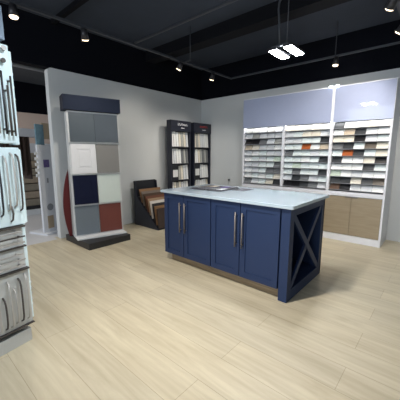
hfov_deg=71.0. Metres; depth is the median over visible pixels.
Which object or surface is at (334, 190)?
shelf
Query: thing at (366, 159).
sample
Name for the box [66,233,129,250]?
plinth
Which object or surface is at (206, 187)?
folder
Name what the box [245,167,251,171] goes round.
sample
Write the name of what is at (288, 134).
sample
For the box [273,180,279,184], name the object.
sample
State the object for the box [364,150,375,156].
sample
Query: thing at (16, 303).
display rack
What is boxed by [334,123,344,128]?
sample
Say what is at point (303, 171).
sample
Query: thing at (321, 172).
sample
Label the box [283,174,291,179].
sample
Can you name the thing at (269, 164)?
sample
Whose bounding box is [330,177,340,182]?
sample
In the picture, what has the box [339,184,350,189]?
sample
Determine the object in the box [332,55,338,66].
track spotlight
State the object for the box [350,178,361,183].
sample
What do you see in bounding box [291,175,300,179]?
sample
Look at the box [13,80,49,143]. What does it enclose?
wall
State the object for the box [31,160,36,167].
carpet
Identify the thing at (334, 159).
sample
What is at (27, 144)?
textile
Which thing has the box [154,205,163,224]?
board
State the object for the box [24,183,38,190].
carpet
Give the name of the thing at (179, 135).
sample
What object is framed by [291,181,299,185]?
sample
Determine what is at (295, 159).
sample
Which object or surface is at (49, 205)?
picture
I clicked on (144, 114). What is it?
wall
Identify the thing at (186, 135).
sample
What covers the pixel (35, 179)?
carpet
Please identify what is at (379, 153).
sample
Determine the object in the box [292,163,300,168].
sample
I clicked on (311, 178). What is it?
sample
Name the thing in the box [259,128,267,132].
sample
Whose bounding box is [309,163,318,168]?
sample
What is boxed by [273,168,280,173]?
sample
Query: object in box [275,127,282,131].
sample
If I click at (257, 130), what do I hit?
sample
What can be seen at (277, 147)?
sample
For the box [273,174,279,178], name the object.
sample
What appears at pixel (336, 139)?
sample
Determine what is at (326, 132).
sample
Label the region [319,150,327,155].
sample
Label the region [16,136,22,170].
textile
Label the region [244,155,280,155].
shelf
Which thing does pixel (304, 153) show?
sample
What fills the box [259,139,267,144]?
sample
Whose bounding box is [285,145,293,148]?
sample
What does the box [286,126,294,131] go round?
sample
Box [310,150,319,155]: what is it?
sample
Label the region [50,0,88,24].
ceiling beam
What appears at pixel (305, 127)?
sample
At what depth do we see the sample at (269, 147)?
5.11 m
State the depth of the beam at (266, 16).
4.02 m
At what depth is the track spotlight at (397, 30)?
3.09 m
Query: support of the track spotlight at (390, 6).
attached to the ceiling track at (398, 2)
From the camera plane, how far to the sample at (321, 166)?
4.55 m
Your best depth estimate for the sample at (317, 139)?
4.57 m
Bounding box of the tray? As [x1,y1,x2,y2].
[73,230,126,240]
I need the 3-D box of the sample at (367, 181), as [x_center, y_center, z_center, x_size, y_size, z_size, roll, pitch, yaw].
[2.481,-0.271,4.167,0.143,0.095,0.060,8,12,41]
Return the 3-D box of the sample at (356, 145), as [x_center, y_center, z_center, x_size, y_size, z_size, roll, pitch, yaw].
[2.372,-0.802,4.180,0.143,0.094,0.061,8,12,41]
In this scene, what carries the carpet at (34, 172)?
on the carpet at (35, 179)
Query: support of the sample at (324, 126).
on the display case
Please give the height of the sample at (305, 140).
0.094 m
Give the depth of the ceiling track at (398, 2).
2.77 m
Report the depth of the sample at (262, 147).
5.21 m
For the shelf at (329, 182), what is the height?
0.008 m
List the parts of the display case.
panel, glass door, panel, trim, door, door, glass door, panel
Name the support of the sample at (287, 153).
on the display case
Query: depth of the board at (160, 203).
5.11 m
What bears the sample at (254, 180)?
on the display case
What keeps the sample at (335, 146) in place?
on the display case
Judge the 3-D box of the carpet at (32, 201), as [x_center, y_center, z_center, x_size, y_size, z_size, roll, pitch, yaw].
[-3.899,0.029,6.461,0.400,0.158,1.910,8,12,41]
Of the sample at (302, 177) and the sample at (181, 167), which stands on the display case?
the sample at (302, 177)
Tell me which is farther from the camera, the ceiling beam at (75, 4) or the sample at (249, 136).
the sample at (249, 136)
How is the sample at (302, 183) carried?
on the display case
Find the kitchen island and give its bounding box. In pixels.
[164,193,324,302]
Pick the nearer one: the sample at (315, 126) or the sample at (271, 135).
the sample at (315, 126)
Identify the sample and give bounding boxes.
[173,131,175,146]
[173,149,176,163]
[175,132,178,146]
[176,149,178,162]
[178,132,180,146]
[178,149,180,162]
[180,132,183,146]
[180,165,182,179]
[181,149,183,162]
[183,133,185,146]
[183,149,185,162]
[183,165,185,178]
[185,133,187,146]
[185,149,187,162]
[185,165,187,178]
[245,134,252,138]
[245,156,251,160]
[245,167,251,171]
[251,156,258,160]
[251,162,258,166]
[251,167,258,172]
[251,173,258,177]
[251,178,258,182]
[252,128,260,133]
[252,134,260,138]
[252,145,259,149]
[258,162,266,166]
[258,173,265,177]
[258,179,265,183]
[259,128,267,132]
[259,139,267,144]
[259,145,266,149]
[259,156,266,161]
[265,173,273,178]
[265,179,272,183]
[266,145,274,149]
[266,151,274,154]
[266,157,274,160]
[266,162,273,167]
[266,168,273,172]
[267,127,275,132]
[267,133,275,138]
[267,139,274,143]
[273,162,280,166]
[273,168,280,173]
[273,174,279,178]
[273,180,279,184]
[274,139,281,143]
[274,145,281,149]
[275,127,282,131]
[275,133,281,137]
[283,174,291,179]
[283,180,291,185]
[284,151,293,155]
[284,157,292,161]
[284,163,292,167]
[284,169,292,173]
[285,132,294,137]
[285,138,293,142]
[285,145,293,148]
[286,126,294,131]
[291,169,300,174]
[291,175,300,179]
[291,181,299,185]
[292,151,301,155]
[292,157,301,161]
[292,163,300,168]
[293,138,302,142]
[293,144,301,148]
[294,125,303,130]
[294,132,302,137]
[299,181,308,186]
[300,163,309,167]
[300,169,309,174]
[300,175,308,180]
[301,144,310,149]
[301,150,310,155]
[301,157,309,162]
[302,131,311,136]
[302,138,311,143]
[303,125,312,130]
[308,170,318,175]
[308,176,317,180]
[308,182,317,187]
[309,157,319,162]
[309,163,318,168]
[310,144,320,148]
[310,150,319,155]
[311,124,321,129]
[311,131,320,136]
[311,137,320,142]
[317,176,325,181]
[317,182,325,187]
[318,163,326,168]
[318,170,326,174]
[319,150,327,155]
[319,157,327,161]
[320,130,329,136]
[320,137,328,141]
[320,144,328,148]
[321,124,329,129]
[329,183,339,188]
[330,170,340,175]
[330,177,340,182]
[331,164,341,168]
[332,144,343,149]
[332,150,342,155]
[332,157,342,162]
[333,136,343,142]
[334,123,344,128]
[334,130,344,134]
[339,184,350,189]
[340,171,351,176]
[340,177,350,182]
[341,157,352,162]
[341,164,351,169]
[342,150,353,155]
[343,136,354,142]
[343,143,353,148]
[344,122,355,128]
[344,129,355,135]
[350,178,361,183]
[350,185,360,190]
[351,164,362,170]
[351,171,362,177]
[352,157,363,163]
[353,143,364,148]
[353,150,364,156]
[354,136,365,141]
[355,121,366,127]
[355,128,366,133]
[360,185,372,191]
[361,178,372,184]
[362,164,374,169]
[362,171,373,177]
[363,157,374,162]
[364,143,376,148]
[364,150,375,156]
[365,135,377,140]
[366,120,378,126]
[366,128,377,134]
[372,179,384,185]
[372,186,383,192]
[373,172,384,178]
[374,165,385,171]
[375,150,387,156]
[375,157,386,162]
[376,142,388,147]
[377,127,389,133]
[377,135,388,141]
[378,119,390,126]
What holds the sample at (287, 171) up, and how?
on the display case
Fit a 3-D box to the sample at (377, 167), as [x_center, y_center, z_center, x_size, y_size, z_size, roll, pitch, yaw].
[2.594,-0.460,4.039,0.143,0.092,0.066,8,12,41]
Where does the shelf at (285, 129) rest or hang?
attached to the display case
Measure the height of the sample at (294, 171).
0.093 m
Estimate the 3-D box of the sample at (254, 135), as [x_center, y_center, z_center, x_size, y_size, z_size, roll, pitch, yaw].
[1.061,-1.196,5.292,0.143,0.092,0.065,8,12,41]
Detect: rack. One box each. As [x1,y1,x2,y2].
[0,6,34,356]
[18,128,34,137]
[133,179,164,229]
[167,119,190,188]
[191,122,210,185]
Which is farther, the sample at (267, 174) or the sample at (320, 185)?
the sample at (267, 174)
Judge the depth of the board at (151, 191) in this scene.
5.33 m
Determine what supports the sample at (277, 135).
on the display case
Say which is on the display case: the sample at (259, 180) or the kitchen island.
the sample at (259, 180)
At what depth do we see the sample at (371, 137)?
4.06 m
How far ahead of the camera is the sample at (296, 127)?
4.74 m
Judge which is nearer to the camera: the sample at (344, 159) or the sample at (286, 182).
the sample at (344, 159)
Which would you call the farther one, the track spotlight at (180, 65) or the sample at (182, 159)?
the sample at (182, 159)
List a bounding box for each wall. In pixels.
[0,3,200,237]
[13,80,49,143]
[201,20,399,241]
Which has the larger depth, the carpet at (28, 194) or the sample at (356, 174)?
the carpet at (28, 194)
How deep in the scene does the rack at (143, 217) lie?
5.36 m
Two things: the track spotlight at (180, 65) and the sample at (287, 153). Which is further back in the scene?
the sample at (287, 153)
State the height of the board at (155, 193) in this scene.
0.278 m
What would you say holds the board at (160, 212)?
on the rack at (143, 217)
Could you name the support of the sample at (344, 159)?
on the display case
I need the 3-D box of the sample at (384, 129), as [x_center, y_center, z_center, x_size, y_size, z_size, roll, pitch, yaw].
[2.594,-0.977,3.954,0.143,0.094,0.062,8,12,41]
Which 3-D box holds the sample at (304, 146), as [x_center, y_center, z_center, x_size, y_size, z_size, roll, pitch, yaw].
[1.779,-0.888,4.696,0.143,0.095,0.060,8,12,41]
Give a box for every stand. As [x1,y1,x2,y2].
[30,123,57,235]
[59,93,126,240]
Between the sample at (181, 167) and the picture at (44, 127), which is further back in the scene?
the sample at (181, 167)
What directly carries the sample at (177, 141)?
on the rack at (179, 126)
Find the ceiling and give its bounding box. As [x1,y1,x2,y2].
[0,0,399,85]
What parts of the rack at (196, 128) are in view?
panel, panel, panel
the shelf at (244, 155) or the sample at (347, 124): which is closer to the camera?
the sample at (347, 124)
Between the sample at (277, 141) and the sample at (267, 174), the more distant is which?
the sample at (267, 174)
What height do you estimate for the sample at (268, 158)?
0.093 m
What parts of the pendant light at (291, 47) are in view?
led panel, stem, led panel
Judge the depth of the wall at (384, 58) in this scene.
5.24 m
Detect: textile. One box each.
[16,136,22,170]
[20,137,27,175]
[24,137,32,178]
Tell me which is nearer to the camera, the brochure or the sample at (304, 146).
the brochure
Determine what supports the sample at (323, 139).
on the display case
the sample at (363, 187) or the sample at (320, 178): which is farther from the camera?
the sample at (320, 178)
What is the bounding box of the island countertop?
[160,184,328,209]
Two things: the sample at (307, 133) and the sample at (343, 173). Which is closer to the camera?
the sample at (343, 173)
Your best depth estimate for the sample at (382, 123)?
3.93 m
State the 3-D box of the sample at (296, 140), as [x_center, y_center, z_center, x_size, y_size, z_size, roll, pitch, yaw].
[1.669,-1.006,4.778,0.143,0.093,0.064,8,12,41]
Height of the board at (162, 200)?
0.318 m
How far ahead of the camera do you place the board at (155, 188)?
5.41 m
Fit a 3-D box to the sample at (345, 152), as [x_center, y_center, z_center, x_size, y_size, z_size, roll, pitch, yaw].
[2.262,-0.715,4.294,0.143,0.093,0.063,8,12,41]
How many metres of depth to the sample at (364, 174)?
4.14 m
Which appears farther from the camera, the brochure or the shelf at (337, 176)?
the shelf at (337, 176)
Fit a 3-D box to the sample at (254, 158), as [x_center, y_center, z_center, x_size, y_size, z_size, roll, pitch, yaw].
[1.060,-0.784,5.359,0.143,0.093,0.064,8,12,41]
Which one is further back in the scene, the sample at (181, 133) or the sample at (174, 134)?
the sample at (181, 133)
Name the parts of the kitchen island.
door, handle, handle, door, door, handle, handle, door, corner post, rail, rail, corner post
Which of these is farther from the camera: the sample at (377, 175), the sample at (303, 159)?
the sample at (303, 159)
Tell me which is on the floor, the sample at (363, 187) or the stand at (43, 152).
the stand at (43, 152)
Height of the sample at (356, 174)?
0.093 m
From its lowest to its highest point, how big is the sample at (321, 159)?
0.094 m
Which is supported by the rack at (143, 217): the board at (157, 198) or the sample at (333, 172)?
the board at (157, 198)
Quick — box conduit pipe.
[12,63,44,72]
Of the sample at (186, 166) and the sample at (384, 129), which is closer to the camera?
the sample at (384, 129)
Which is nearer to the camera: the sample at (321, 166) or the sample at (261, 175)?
the sample at (321, 166)
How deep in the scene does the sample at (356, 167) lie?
4.23 m
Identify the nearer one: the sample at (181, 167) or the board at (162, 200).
the board at (162, 200)
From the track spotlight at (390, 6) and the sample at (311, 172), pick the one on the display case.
the sample at (311, 172)
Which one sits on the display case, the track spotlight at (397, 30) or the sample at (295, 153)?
the sample at (295, 153)
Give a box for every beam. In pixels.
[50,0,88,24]
[145,0,351,63]
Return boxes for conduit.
[134,0,237,43]
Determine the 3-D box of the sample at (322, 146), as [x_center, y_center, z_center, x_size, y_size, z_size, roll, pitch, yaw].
[2.002,-0.856,4.503,0.143,0.094,0.062,8,12,41]
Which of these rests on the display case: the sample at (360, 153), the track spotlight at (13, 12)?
the sample at (360, 153)
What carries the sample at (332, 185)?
on the display case
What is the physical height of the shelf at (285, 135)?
0.008 m
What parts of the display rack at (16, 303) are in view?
pull handle, pull handle, pull handle, pull handle, pull handle, hardware panel, pull handle, pull handle, pull handle, pull handle, pull handle, pull handle, pull handle, hardware panel, pull handle, hardware panel, pull handle, pull handle, pull handle, edge panel, hardware panel, pull handle, pull handle, pull handle, edge panel, edge panel, pull handle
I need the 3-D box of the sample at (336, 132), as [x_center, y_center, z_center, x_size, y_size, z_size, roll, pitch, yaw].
[2.152,-1.040,4.340,0.143,0.093,0.064,8,12,41]
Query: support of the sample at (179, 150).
on the rack at (179, 126)
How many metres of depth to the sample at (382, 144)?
3.98 m
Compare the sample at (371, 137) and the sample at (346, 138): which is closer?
the sample at (371, 137)
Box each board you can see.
[139,187,159,202]
[141,189,161,205]
[143,192,163,208]
[145,194,163,211]
[147,197,163,214]
[150,199,163,218]
[152,202,163,221]
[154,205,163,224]
[156,208,164,228]
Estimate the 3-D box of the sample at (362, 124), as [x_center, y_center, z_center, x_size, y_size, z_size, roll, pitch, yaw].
[2.374,-1.111,4.131,0.143,0.093,0.064,8,12,41]
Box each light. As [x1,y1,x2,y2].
[258,118,390,127]
[268,0,304,58]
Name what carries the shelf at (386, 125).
attached to the display case
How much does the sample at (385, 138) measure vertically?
0.094 m
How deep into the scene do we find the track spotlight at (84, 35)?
3.26 m
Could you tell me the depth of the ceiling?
4.18 m
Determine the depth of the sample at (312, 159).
4.63 m
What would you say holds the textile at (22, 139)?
hanging from the rack at (23, 132)
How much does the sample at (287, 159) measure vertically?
0.093 m
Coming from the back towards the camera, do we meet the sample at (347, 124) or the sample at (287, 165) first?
the sample at (287, 165)
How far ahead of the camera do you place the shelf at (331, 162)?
4.12 m
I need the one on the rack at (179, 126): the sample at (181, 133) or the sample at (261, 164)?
the sample at (181, 133)
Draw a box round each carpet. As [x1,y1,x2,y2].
[23,168,37,175]
[23,175,38,183]
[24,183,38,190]
[24,190,39,198]
[25,197,40,205]
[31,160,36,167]
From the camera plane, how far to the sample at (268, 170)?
5.18 m
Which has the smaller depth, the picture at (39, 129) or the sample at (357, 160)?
the sample at (357, 160)
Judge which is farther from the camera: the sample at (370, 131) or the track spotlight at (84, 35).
the sample at (370, 131)
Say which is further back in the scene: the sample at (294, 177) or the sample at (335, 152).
the sample at (294, 177)
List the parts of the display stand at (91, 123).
sample panel, sample panel, sample panel, sample panel, row frame, row frame, row frame, row frame, sample panel, sample panel, sample panel, sample panel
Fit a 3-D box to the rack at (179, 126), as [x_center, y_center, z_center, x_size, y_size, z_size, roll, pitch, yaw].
[-0.483,-0.657,6.091,0.255,2.045,0.590,8,12,41]
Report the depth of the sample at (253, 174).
5.40 m
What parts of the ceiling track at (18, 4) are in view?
rail, suspension rod, rail, suspension rod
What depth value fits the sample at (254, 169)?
5.39 m
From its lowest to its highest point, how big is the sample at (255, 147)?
0.094 m
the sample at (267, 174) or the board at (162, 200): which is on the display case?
the sample at (267, 174)
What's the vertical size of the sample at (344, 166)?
0.093 m
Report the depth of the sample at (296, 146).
4.79 m
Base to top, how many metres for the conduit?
0.031 m
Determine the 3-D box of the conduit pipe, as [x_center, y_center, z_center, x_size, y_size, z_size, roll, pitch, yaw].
[-3.334,-2.401,4.963,0.058,0.058,5.500,8,12,41]
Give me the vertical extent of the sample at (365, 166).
0.093 m
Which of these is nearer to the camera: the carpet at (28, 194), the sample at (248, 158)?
the sample at (248, 158)
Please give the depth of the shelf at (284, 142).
4.72 m
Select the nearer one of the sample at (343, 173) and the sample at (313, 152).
the sample at (343, 173)
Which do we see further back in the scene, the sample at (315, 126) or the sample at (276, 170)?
the sample at (276, 170)
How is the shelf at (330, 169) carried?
attached to the display case
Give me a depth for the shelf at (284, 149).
4.66 m
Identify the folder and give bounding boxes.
[190,185,238,191]
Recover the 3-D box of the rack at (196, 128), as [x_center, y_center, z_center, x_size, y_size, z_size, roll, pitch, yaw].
[-0.028,-0.739,6.600,0.255,2.045,0.585,8,12,41]
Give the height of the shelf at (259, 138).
0.008 m
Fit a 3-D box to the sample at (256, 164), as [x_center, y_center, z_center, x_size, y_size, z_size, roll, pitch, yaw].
[1.060,-0.681,5.375,0.143,0.093,0.064,8,12,41]
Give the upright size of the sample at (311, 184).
0.095 m
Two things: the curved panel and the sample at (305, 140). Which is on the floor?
the curved panel
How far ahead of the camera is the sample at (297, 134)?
4.76 m
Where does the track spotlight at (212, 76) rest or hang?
attached to the ceiling track at (18, 4)
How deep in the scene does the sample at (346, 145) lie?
4.27 m
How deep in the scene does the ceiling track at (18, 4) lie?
3.92 m
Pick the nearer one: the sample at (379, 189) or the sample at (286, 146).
the sample at (379, 189)
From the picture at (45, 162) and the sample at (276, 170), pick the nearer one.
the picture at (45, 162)
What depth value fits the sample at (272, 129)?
5.06 m
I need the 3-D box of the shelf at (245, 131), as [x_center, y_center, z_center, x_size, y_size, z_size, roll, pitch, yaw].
[1.201,-1.248,5.208,0.770,0.008,0.155,8,12,41]
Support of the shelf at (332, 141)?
attached to the display case
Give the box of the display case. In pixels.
[242,77,399,247]
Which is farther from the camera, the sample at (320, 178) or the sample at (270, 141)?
the sample at (270, 141)
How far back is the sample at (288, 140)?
4.87 m
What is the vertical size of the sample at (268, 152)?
0.093 m
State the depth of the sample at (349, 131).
4.24 m
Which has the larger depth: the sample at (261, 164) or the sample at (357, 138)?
the sample at (261, 164)
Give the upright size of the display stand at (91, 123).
2.086 m
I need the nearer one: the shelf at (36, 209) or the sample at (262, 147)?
the sample at (262, 147)
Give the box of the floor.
[0,214,399,399]
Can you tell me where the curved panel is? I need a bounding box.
[63,170,72,235]
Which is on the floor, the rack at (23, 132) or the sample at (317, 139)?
the rack at (23, 132)
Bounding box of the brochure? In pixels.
[234,188,252,190]
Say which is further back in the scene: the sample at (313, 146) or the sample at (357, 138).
the sample at (313, 146)
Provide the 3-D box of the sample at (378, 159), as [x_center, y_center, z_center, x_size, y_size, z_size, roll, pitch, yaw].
[2.595,-0.563,4.022,0.143,0.092,0.065,8,12,41]
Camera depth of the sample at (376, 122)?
4.03 m
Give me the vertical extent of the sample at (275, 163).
0.092 m
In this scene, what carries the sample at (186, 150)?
on the rack at (179, 126)
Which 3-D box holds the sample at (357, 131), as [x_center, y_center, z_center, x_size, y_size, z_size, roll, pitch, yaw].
[2.373,-1.008,4.147,0.143,0.093,0.063,8,12,41]
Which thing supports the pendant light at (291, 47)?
hanging from the ceiling
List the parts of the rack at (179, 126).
panel, panel, panel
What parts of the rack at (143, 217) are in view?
panel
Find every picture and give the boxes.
[34,124,44,144]
[40,123,49,138]
[43,160,48,167]
[47,203,52,209]
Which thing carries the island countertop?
on the kitchen island
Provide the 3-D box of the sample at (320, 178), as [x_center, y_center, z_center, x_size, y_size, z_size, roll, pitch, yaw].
[2.002,-0.339,4.587,0.143,0.093,0.064,8,12,41]
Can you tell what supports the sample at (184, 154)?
on the rack at (179, 126)
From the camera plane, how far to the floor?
2.19 m
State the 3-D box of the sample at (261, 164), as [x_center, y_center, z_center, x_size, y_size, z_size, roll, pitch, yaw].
[1.175,-0.665,5.274,0.143,0.094,0.062,8,12,41]
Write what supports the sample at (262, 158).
on the display case
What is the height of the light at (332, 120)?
0.010 m
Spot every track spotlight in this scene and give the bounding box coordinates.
[8,3,18,19]
[81,28,88,40]
[176,61,182,70]
[210,73,214,80]
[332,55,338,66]
[385,0,397,10]
[395,25,399,34]
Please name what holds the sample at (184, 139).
on the rack at (179, 126)
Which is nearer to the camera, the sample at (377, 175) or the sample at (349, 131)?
the sample at (377, 175)
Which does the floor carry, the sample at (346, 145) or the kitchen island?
the kitchen island
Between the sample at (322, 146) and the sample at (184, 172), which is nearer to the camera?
the sample at (322, 146)
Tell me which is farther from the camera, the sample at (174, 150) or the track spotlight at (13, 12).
the sample at (174, 150)
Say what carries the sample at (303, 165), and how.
on the display case
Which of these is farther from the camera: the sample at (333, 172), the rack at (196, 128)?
the rack at (196, 128)
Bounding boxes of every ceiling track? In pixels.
[1,0,399,78]
[396,0,399,14]
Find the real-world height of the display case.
2.384 m
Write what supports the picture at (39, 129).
on the stand at (43, 152)
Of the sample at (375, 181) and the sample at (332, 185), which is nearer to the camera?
the sample at (375, 181)
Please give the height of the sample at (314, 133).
0.094 m
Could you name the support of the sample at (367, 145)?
on the display case
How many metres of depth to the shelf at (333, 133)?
4.11 m
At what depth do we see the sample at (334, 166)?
4.42 m
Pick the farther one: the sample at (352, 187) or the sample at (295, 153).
the sample at (295, 153)
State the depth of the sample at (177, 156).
5.94 m
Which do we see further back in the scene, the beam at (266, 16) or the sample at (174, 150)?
the sample at (174, 150)
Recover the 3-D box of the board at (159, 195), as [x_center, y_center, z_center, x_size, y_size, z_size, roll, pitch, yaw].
[-0.816,0.050,5.374,0.080,0.291,0.510,8,12,41]
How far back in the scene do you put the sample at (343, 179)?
4.36 m
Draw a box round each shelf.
[26,143,49,215]
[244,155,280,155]
[245,131,281,133]
[247,137,281,139]
[284,142,328,143]
[284,149,328,149]
[285,129,329,131]
[285,135,329,137]
[329,182,382,185]
[330,169,373,170]
[331,162,385,163]
[332,141,388,142]
[333,133,389,135]
[333,189,378,192]
[334,125,389,129]
[337,176,384,178]
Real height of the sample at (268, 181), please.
0.094 m

